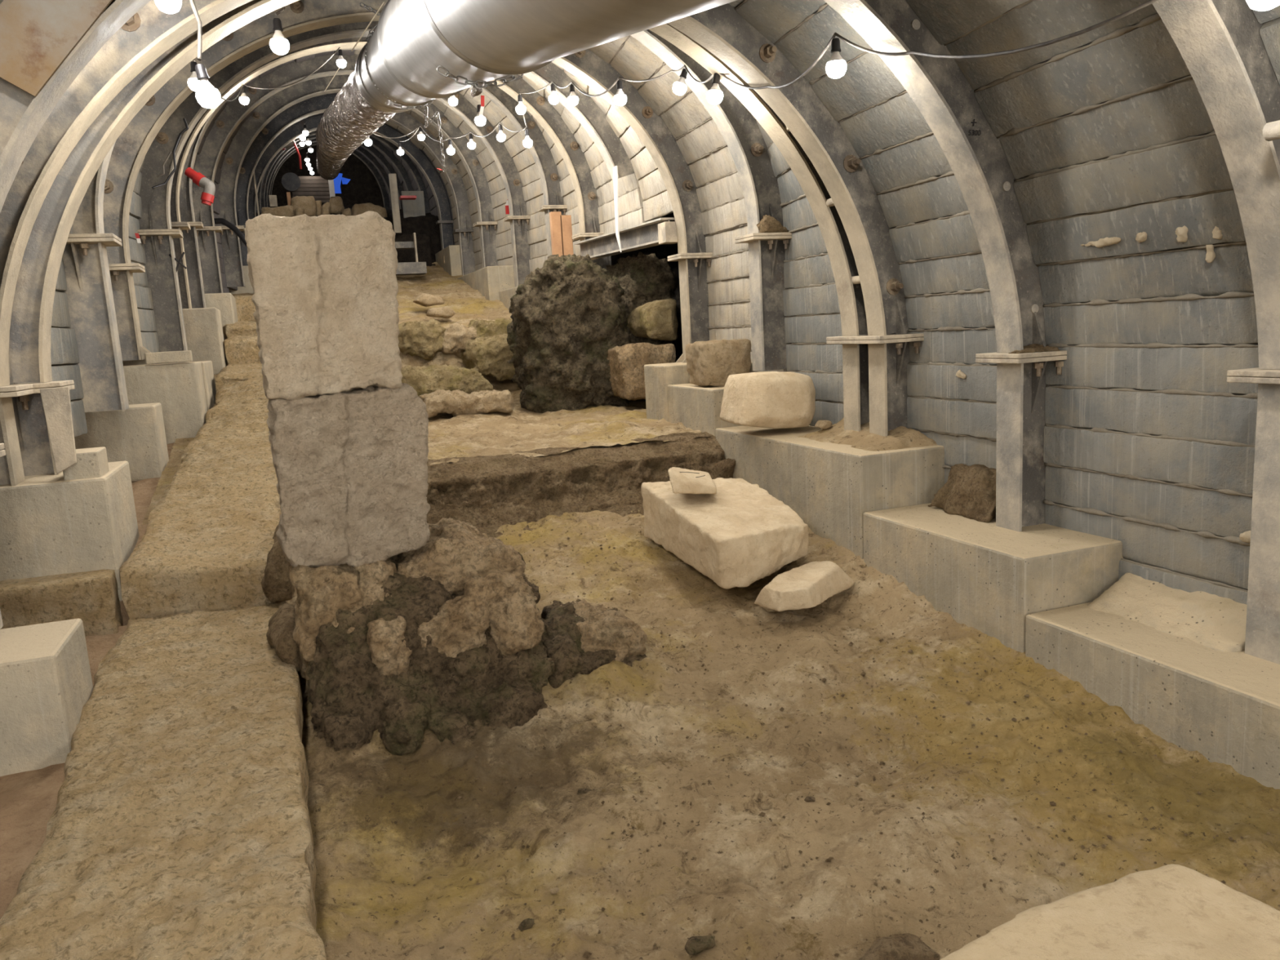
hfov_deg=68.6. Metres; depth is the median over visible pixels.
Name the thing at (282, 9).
cable
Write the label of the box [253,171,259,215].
timber post
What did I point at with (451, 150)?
light bulb
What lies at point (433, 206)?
wall
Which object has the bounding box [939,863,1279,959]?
block
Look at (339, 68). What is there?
string
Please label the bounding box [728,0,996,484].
wall
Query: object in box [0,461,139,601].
concrete footing
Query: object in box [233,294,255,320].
paving slab
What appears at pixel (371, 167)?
rib
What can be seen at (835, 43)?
socket
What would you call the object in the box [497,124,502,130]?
socket
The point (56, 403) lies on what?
cover plate
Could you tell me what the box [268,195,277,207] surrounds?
cardboard box
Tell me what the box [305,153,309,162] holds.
light bulb
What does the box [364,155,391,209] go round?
wall
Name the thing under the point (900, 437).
bank
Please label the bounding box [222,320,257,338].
paving slab
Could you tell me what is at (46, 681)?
concrete footing
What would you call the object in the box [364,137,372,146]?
light bulb
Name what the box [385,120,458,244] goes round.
wall
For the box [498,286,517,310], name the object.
concrete footing
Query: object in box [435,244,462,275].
concrete footing
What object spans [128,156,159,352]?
wall
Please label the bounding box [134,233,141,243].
barrier tape
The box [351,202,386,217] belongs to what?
block
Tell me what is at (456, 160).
wall
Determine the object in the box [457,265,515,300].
concrete footing
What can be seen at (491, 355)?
loose stone
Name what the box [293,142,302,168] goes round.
pipe
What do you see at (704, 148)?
wall
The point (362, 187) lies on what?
wall
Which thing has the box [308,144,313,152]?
light bulb
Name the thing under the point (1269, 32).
wall
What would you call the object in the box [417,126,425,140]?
light bulb
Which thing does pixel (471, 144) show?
light bulb
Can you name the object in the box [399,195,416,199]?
steel beam
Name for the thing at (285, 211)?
block
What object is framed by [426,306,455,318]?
loose stone
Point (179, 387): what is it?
concrete footing
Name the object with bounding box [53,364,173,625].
floor
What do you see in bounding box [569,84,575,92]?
socket
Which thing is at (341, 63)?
light bulb
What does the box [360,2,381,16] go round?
chain
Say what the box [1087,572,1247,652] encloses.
pile
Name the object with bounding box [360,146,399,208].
wall
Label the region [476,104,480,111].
socket
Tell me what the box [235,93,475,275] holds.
rib
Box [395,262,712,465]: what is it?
floor
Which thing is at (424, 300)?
loose stone
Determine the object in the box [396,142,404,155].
light bulb
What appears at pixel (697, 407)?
concrete footing
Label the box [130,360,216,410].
concrete footing
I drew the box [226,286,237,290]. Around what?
wall
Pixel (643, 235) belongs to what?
girder
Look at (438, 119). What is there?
chain
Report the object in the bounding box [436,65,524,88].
chain
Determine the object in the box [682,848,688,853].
pebble
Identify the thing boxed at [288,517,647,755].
wall
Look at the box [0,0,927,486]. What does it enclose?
rib
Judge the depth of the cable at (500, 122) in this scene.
9.60 m
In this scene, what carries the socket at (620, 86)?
attached to the light bulb at (620, 98)
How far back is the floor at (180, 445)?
5.56 m
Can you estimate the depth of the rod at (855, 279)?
5.16 m
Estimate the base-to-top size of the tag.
0.106 m
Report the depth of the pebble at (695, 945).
2.25 m
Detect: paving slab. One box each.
[0,600,326,959]
[119,376,285,619]
[215,363,262,391]
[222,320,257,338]
[222,334,261,364]
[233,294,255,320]
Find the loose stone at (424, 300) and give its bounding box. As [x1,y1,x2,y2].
[413,293,444,306]
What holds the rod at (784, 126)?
attached to the rib at (29, 341)
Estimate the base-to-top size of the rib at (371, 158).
2.560 m
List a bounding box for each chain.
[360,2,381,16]
[365,23,435,109]
[423,105,439,128]
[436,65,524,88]
[436,112,445,172]
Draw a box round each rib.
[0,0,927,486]
[0,0,1066,629]
[8,0,869,475]
[62,29,791,412]
[102,0,712,363]
[137,21,634,364]
[170,36,611,308]
[179,48,567,308]
[191,53,530,293]
[217,75,497,287]
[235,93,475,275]
[248,113,454,249]
[255,133,431,213]
[260,130,413,208]
[264,134,404,208]
[267,138,391,209]
[270,142,390,209]
[1151,0,1279,664]
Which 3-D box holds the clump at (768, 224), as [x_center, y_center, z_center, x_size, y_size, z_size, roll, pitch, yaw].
[0.885,-1.678,6.231,0.247,0.166,0.145,-7,10,-20]
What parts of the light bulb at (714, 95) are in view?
bulb glass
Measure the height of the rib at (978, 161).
2.860 m
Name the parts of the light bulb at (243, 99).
bulb glass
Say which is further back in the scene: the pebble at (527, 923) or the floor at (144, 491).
the floor at (144, 491)
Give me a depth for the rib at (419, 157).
14.87 m
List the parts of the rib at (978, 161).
joint plate, joint plate, joint plate, joint plate, post, gusset plate, gusset plate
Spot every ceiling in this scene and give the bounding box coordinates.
[243,49,355,88]
[298,93,337,102]
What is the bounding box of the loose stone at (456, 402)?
[418,389,513,417]
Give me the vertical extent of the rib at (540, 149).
3.060 m
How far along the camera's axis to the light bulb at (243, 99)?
8.57 m
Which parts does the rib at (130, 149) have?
post, joint plate, joint plate, steel bracket, joint plate, joint plate, post, gusset plate, gusset plate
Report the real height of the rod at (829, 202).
0.044 m
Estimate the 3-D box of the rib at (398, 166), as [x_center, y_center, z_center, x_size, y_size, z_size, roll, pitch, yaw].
[-5.543,-5.216,17.226,2.880,2.560,0.220,-7,10,-20]
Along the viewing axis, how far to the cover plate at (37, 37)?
2.69 m
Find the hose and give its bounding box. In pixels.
[213,217,247,248]
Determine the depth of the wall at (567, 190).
10.59 m
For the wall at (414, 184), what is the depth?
17.31 m
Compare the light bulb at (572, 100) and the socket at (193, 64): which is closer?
the socket at (193, 64)
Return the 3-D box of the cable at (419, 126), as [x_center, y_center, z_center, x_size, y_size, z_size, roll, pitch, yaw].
[-2.821,-4.035,10.784,0.010,0.245,0.947,1,10,26]
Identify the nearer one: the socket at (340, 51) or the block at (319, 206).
the socket at (340, 51)
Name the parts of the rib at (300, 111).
post, joint plate, joint plate, post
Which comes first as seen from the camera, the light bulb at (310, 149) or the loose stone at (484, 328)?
the loose stone at (484, 328)
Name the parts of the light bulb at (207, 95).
bulb glass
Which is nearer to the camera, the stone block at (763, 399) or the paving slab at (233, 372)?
the stone block at (763, 399)
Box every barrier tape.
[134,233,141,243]
[479,95,484,115]
[505,199,509,213]
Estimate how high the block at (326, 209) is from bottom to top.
0.269 m
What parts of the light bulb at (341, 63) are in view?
bulb glass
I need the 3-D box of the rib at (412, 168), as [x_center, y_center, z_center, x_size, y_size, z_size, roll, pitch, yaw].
[-5.057,-4.833,15.954,2.960,2.560,0.220,-7,10,-20]
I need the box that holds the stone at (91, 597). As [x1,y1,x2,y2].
[0,569,123,636]
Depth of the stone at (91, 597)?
3.67 m
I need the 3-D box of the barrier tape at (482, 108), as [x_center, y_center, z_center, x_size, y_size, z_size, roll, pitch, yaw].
[-1.208,-2.856,7.151,0.061,0.152,0.011,-9,11,-33]
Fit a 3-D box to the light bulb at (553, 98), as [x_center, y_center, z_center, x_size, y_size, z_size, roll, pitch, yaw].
[-0.701,-3.126,7.595,0.086,0.155,0.086,-7,10,-20]
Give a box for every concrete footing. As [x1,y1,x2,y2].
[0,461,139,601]
[0,618,93,776]
[74,402,168,481]
[122,307,226,374]
[123,361,207,444]
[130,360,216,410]
[204,293,238,339]
[228,265,253,293]
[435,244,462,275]
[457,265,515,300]
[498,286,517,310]
[644,362,755,421]
[667,382,742,435]
[715,425,944,559]
[862,502,1124,652]
[1025,601,1279,789]
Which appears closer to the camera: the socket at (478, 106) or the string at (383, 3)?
the string at (383, 3)
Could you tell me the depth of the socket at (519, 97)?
7.77 m
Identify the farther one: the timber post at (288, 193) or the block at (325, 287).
the timber post at (288, 193)
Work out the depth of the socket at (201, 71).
3.47 m
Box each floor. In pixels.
[0,510,1279,959]
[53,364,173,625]
[138,293,253,533]
[255,208,441,265]
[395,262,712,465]
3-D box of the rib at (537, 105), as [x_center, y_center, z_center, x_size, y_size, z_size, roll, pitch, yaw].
[-2.404,-2.925,9.032,4.340,2.930,0.270,-7,10,-20]
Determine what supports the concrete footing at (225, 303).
on the floor at (144, 491)
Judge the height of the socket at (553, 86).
0.054 m
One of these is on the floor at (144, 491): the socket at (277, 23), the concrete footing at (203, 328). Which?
the concrete footing at (203, 328)
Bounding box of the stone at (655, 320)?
[626,298,678,340]
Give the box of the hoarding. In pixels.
[292,176,335,202]
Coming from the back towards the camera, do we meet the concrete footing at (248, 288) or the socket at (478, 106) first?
the concrete footing at (248, 288)
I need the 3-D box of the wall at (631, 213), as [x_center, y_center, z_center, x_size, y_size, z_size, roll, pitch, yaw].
[-1.198,-3.332,8.730,2.135,2.095,1.288,-7,10,-20]
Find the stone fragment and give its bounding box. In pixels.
[667,466,716,493]
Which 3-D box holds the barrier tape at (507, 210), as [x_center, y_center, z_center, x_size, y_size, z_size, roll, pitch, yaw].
[-1.697,-3.582,12.204,0.130,0.235,0.019,-8,10,-25]
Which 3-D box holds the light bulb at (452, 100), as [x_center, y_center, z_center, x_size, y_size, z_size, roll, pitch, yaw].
[-1.716,-3.512,8.595,0.086,0.155,0.086,-7,10,-20]
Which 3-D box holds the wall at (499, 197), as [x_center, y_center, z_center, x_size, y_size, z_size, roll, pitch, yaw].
[-2.592,-3.870,12.199,1.984,2.995,1.230,-7,10,-20]
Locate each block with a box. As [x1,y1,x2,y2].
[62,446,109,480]
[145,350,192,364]
[244,210,402,399]
[261,204,294,217]
[266,382,430,567]
[290,195,316,217]
[293,207,304,216]
[315,200,322,216]
[320,202,331,214]
[328,195,344,214]
[341,208,351,216]
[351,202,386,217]
[640,477,808,589]
[720,371,815,428]
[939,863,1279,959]
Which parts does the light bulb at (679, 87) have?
bulb glass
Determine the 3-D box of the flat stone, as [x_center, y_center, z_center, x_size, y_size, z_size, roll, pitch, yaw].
[0.820,0.507,4.534,0.607,0.132,0.285,-12,13,-43]
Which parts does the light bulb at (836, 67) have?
bulb glass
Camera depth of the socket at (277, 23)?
4.27 m
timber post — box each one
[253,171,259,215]
[286,191,290,205]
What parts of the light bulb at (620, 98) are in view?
bulb glass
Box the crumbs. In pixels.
[346,527,1279,959]
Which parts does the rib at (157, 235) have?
gusset plate, gusset plate, joint plate, joint plate, post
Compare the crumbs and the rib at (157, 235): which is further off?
the rib at (157, 235)
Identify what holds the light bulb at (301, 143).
hanging from the cable
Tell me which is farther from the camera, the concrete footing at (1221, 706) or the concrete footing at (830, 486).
the concrete footing at (830, 486)
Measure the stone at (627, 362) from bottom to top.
0.502 m
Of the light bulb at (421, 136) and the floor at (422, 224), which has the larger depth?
the floor at (422, 224)
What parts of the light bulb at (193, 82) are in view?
bulb glass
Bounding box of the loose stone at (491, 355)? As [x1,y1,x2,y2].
[459,333,515,381]
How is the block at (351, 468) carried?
on the wall at (445, 635)
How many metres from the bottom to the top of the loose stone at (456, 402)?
0.277 m
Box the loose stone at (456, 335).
[441,322,476,357]
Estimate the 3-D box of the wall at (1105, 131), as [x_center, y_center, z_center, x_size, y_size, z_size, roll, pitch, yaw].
[1.008,-0.858,3.224,2.258,3.065,1.213,-7,10,-20]
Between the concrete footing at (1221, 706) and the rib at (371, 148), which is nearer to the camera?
the concrete footing at (1221, 706)
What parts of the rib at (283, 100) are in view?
gusset plate, post, joint plate, joint plate, joint plate, joint plate, gusset plate, post, gusset plate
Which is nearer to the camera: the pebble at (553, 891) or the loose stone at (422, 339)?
the pebble at (553, 891)
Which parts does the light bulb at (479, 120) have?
bulb glass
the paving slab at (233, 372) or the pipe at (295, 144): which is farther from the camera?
the pipe at (295, 144)
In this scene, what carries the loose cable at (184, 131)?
attached to the wall at (149, 337)
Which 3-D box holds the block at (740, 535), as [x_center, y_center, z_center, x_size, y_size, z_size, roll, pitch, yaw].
[0.499,0.246,5.081,0.709,0.422,1.107,-7,10,-20]
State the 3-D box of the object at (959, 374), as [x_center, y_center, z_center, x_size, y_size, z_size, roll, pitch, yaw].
[1.625,-0.535,4.748,0.031,0.047,0.073,-7,10,-20]
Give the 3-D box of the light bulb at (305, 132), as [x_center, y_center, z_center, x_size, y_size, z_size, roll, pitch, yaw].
[-4.819,-5.036,13.495,0.086,0.155,0.086,-7,10,-20]
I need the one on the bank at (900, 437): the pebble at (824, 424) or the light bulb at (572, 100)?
the pebble at (824, 424)
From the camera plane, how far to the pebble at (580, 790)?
3.02 m
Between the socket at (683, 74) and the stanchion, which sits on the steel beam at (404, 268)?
the stanchion
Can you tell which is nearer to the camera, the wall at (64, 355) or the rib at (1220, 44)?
the rib at (1220, 44)
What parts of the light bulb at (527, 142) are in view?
bulb glass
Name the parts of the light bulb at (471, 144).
bulb glass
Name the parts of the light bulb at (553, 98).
bulb glass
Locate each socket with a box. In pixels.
[190,61,197,71]
[195,63,209,80]
[240,86,245,93]
[272,17,283,31]
[337,48,342,56]
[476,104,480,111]
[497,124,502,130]
[517,94,523,102]
[524,128,529,135]
[550,84,555,91]
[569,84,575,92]
[616,80,622,89]
[679,68,687,79]
[711,72,719,84]
[830,38,840,53]
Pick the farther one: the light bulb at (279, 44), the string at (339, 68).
the string at (339, 68)
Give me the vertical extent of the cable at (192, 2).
2.273 m
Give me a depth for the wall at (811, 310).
6.05 m
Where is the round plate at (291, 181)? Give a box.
[281,172,300,191]
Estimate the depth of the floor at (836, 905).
2.92 m
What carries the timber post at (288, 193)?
on the floor at (422, 224)
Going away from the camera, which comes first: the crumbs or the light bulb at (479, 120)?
the crumbs
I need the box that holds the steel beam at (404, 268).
[395,262,426,275]
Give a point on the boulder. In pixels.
(567, 313)
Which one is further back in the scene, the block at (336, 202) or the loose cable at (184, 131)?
the block at (336, 202)
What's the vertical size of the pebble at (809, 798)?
0.020 m
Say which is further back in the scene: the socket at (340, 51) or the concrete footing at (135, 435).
the socket at (340, 51)
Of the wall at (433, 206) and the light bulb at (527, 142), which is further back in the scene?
the wall at (433, 206)
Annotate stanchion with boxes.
[413,232,417,262]
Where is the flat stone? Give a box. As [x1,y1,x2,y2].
[754,560,854,611]
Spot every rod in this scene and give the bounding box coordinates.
[782,124,790,132]
[826,198,834,207]
[851,275,860,284]
[1262,120,1279,141]
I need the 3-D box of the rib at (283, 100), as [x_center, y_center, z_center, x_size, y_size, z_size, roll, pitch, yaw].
[-3.721,-4.013,12.424,3.680,2.730,0.270,-7,10,-20]
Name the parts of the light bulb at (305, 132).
bulb glass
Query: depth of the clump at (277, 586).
3.85 m
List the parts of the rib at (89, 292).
gusset plate, gusset plate, post, joint plate, joint plate, joint plate, joint plate, gusset plate, post, gusset plate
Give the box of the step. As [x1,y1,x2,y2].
[426,431,735,537]
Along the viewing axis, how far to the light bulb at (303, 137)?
14.47 m
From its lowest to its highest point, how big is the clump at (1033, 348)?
0.043 m
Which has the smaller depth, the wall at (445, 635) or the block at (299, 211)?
the wall at (445, 635)
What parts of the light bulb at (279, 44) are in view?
bulb glass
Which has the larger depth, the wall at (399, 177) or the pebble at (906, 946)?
the wall at (399, 177)
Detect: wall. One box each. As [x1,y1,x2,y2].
[19,257,87,436]
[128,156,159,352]
[191,88,240,248]
[213,108,254,293]
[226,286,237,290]
[271,126,422,208]
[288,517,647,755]
[354,49,547,273]
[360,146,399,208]
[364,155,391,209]
[373,137,418,191]
[373,146,406,191]
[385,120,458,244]
[404,110,482,271]
[408,155,439,227]
[430,98,513,266]
[518,74,644,234]
[525,109,580,256]
[551,62,673,222]
[588,35,786,372]
[610,93,929,400]
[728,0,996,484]
[751,113,844,426]
[905,0,1258,604]
[1252,4,1279,84]
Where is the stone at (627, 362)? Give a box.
[607,342,675,399]
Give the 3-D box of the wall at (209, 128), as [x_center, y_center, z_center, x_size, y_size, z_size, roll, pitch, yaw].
[-4.623,-3.105,10.181,0.863,2.560,1.240,-7,10,-20]
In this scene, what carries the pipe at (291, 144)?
attached to the wall
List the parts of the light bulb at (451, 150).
bulb glass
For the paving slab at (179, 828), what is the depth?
2.43 m
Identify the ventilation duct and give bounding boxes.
[315,0,737,180]
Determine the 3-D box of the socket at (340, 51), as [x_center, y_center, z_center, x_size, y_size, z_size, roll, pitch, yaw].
[-2.680,-3.823,8.387,0.044,0.054,0.044,-7,10,-20]
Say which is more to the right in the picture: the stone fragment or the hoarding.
the stone fragment
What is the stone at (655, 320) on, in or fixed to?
on the stone at (627, 362)
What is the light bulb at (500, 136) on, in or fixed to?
hanging from the cable at (500, 122)
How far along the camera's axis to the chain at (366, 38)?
6.14 m
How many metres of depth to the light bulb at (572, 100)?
7.17 m
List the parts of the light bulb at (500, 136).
bulb glass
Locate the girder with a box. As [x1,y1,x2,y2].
[573,217,675,259]
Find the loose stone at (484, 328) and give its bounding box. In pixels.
[467,317,512,337]
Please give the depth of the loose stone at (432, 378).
8.79 m
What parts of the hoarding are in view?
edge post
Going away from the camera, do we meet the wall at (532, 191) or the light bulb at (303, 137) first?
the wall at (532, 191)
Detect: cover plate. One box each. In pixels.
[0,0,112,97]
[40,386,76,474]
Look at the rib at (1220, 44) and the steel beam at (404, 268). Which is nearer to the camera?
the rib at (1220, 44)
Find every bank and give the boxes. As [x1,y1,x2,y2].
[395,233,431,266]
[798,417,937,451]
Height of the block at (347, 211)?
0.189 m
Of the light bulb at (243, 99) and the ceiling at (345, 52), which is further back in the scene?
the ceiling at (345, 52)
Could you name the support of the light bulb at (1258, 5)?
hanging from the cable at (1149, 2)
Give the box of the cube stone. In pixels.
[684,338,751,386]
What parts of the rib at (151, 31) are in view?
post, joint plate, joint plate, joint plate, joint plate, post, gusset plate, gusset plate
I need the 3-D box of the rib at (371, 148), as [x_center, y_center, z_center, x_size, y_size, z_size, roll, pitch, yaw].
[-6.029,-5.599,18.498,2.820,2.560,0.220,-7,10,-20]
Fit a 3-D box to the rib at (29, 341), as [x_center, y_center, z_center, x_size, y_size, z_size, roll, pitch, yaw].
[-0.699,-1.329,4.532,4.516,2.680,0.270,-7,10,-20]
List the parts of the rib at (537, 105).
post, joint plate, joint plate, joint plate, joint plate, gusset plate, post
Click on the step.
(488, 493)
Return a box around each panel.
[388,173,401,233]
[401,191,425,217]
[549,211,573,257]
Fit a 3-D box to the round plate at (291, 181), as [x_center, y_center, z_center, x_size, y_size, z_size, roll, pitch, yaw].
[-7.389,-6.312,19.850,0.380,0.380,0.050,-7,10,-20]
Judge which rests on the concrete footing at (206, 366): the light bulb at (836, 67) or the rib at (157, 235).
the rib at (157, 235)
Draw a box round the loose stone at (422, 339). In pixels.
[398,318,445,360]
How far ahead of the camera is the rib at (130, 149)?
6.31 m
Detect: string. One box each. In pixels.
[324,67,339,91]
[351,1,384,51]
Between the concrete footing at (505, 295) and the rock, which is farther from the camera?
the concrete footing at (505, 295)
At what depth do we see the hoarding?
20.20 m
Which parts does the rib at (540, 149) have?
post, joint plate, joint plate, joint plate, joint plate, post, gusset plate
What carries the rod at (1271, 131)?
attached to the rib at (1220, 44)
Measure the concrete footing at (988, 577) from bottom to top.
0.596 m
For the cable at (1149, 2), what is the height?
3.031 m
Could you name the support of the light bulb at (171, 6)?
hanging from the cable at (192, 2)
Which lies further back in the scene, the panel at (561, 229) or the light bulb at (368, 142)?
the light bulb at (368, 142)
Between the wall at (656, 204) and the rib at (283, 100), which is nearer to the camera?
the wall at (656, 204)
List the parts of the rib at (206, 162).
gusset plate, post, joint plate, joint plate, joint plate, joint plate, gusset plate, post, gusset plate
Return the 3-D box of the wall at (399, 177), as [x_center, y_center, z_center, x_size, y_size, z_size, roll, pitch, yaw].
[-5.122,-5.536,18.096,1.443,2.665,1.380,-7,10,-20]
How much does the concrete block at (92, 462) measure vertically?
0.137 m
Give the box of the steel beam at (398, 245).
[395,241,413,248]
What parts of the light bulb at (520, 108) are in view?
bulb glass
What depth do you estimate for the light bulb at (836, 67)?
3.87 m
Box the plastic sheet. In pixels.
[333,173,350,193]
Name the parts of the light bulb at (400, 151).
bulb glass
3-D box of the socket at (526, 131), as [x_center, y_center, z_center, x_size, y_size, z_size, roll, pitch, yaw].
[-0.999,-3.071,8.287,0.044,0.054,0.044,-7,10,-20]
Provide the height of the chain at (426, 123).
0.122 m
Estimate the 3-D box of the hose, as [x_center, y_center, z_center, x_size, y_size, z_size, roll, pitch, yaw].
[-4.999,-2.979,11.508,0.586,0.483,0.085,-2,9,7]
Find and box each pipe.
[184,167,215,205]
[281,140,295,150]
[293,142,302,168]
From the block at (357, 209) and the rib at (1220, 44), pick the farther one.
the block at (357, 209)
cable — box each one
[151,118,188,189]
[156,151,171,177]
[189,0,202,60]
[192,47,340,101]
[275,6,284,15]
[373,125,420,138]
[399,93,527,142]
[519,0,1158,97]
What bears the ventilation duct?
attached to the rib at (151, 31)
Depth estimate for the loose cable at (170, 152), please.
6.60 m
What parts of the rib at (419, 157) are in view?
joint plate, post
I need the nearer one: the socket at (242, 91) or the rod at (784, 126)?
the rod at (784, 126)
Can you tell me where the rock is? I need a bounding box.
[928,463,995,522]
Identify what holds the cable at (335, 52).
hanging from the rib at (537, 105)
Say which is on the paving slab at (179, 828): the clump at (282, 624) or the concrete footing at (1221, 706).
the clump at (282, 624)
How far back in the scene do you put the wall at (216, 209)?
11.78 m
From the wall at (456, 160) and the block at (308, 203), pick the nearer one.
the wall at (456, 160)
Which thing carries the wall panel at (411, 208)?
on the floor at (422, 224)
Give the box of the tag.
[470,82,484,97]
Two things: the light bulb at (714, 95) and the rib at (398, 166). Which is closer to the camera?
the light bulb at (714, 95)
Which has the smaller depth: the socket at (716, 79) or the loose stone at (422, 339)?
the socket at (716, 79)
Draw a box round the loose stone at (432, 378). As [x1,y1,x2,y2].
[400,364,493,395]
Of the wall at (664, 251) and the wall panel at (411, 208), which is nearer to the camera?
the wall at (664, 251)
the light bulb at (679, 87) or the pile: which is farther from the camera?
the light bulb at (679, 87)
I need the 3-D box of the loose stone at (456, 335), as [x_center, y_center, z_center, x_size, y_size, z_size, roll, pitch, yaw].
[-1.976,-1.496,10.019,0.410,0.376,0.636,-7,10,-20]
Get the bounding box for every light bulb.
[155,0,181,13]
[187,61,199,91]
[195,63,220,108]
[239,86,248,104]
[269,17,289,54]
[299,135,305,141]
[299,140,304,146]
[302,124,308,135]
[305,135,311,145]
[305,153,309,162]
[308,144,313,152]
[336,48,346,67]
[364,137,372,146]
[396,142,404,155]
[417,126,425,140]
[446,139,454,155]
[448,95,457,106]
[467,133,475,149]
[475,104,485,125]
[496,124,505,141]
[515,94,525,114]
[523,128,532,147]
[548,84,559,104]
[567,84,578,106]
[613,80,626,106]
[672,68,687,95]
[706,72,723,104]
[825,38,846,78]
[1245,0,1279,10]
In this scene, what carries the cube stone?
on the concrete footing at (697, 407)
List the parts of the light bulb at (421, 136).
bulb glass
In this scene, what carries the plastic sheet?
attached to the wall at (364, 156)
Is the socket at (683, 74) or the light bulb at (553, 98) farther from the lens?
the light bulb at (553, 98)
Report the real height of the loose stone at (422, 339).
0.433 m
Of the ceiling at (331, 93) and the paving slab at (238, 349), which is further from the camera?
the ceiling at (331, 93)
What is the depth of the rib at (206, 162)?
10.86 m
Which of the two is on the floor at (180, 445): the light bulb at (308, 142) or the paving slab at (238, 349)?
the paving slab at (238, 349)
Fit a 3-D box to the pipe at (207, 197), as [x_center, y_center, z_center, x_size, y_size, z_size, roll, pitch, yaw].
[-4.315,-2.881,9.203,0.284,0.378,0.139,-1,9,13]
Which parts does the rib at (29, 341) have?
gusset plate, gusset plate, post, joint plate, joint plate, joint plate, joint plate, post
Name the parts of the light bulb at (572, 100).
bulb glass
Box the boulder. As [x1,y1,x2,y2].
[506,251,679,413]
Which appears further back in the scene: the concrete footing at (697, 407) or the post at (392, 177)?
the post at (392, 177)
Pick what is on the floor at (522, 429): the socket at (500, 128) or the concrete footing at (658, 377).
the concrete footing at (658, 377)
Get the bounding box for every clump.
[261,521,294,602]
[266,603,302,671]
[756,214,789,232]
[1008,343,1060,353]
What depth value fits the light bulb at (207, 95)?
3.48 m
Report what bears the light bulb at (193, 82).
hanging from the cable at (335, 52)
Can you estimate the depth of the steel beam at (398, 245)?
13.94 m
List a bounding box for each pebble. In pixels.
[518,918,535,930]
[550,887,559,894]
[577,788,591,795]
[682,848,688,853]
[684,935,715,955]
[804,795,815,801]
[814,420,832,429]
[858,933,939,959]

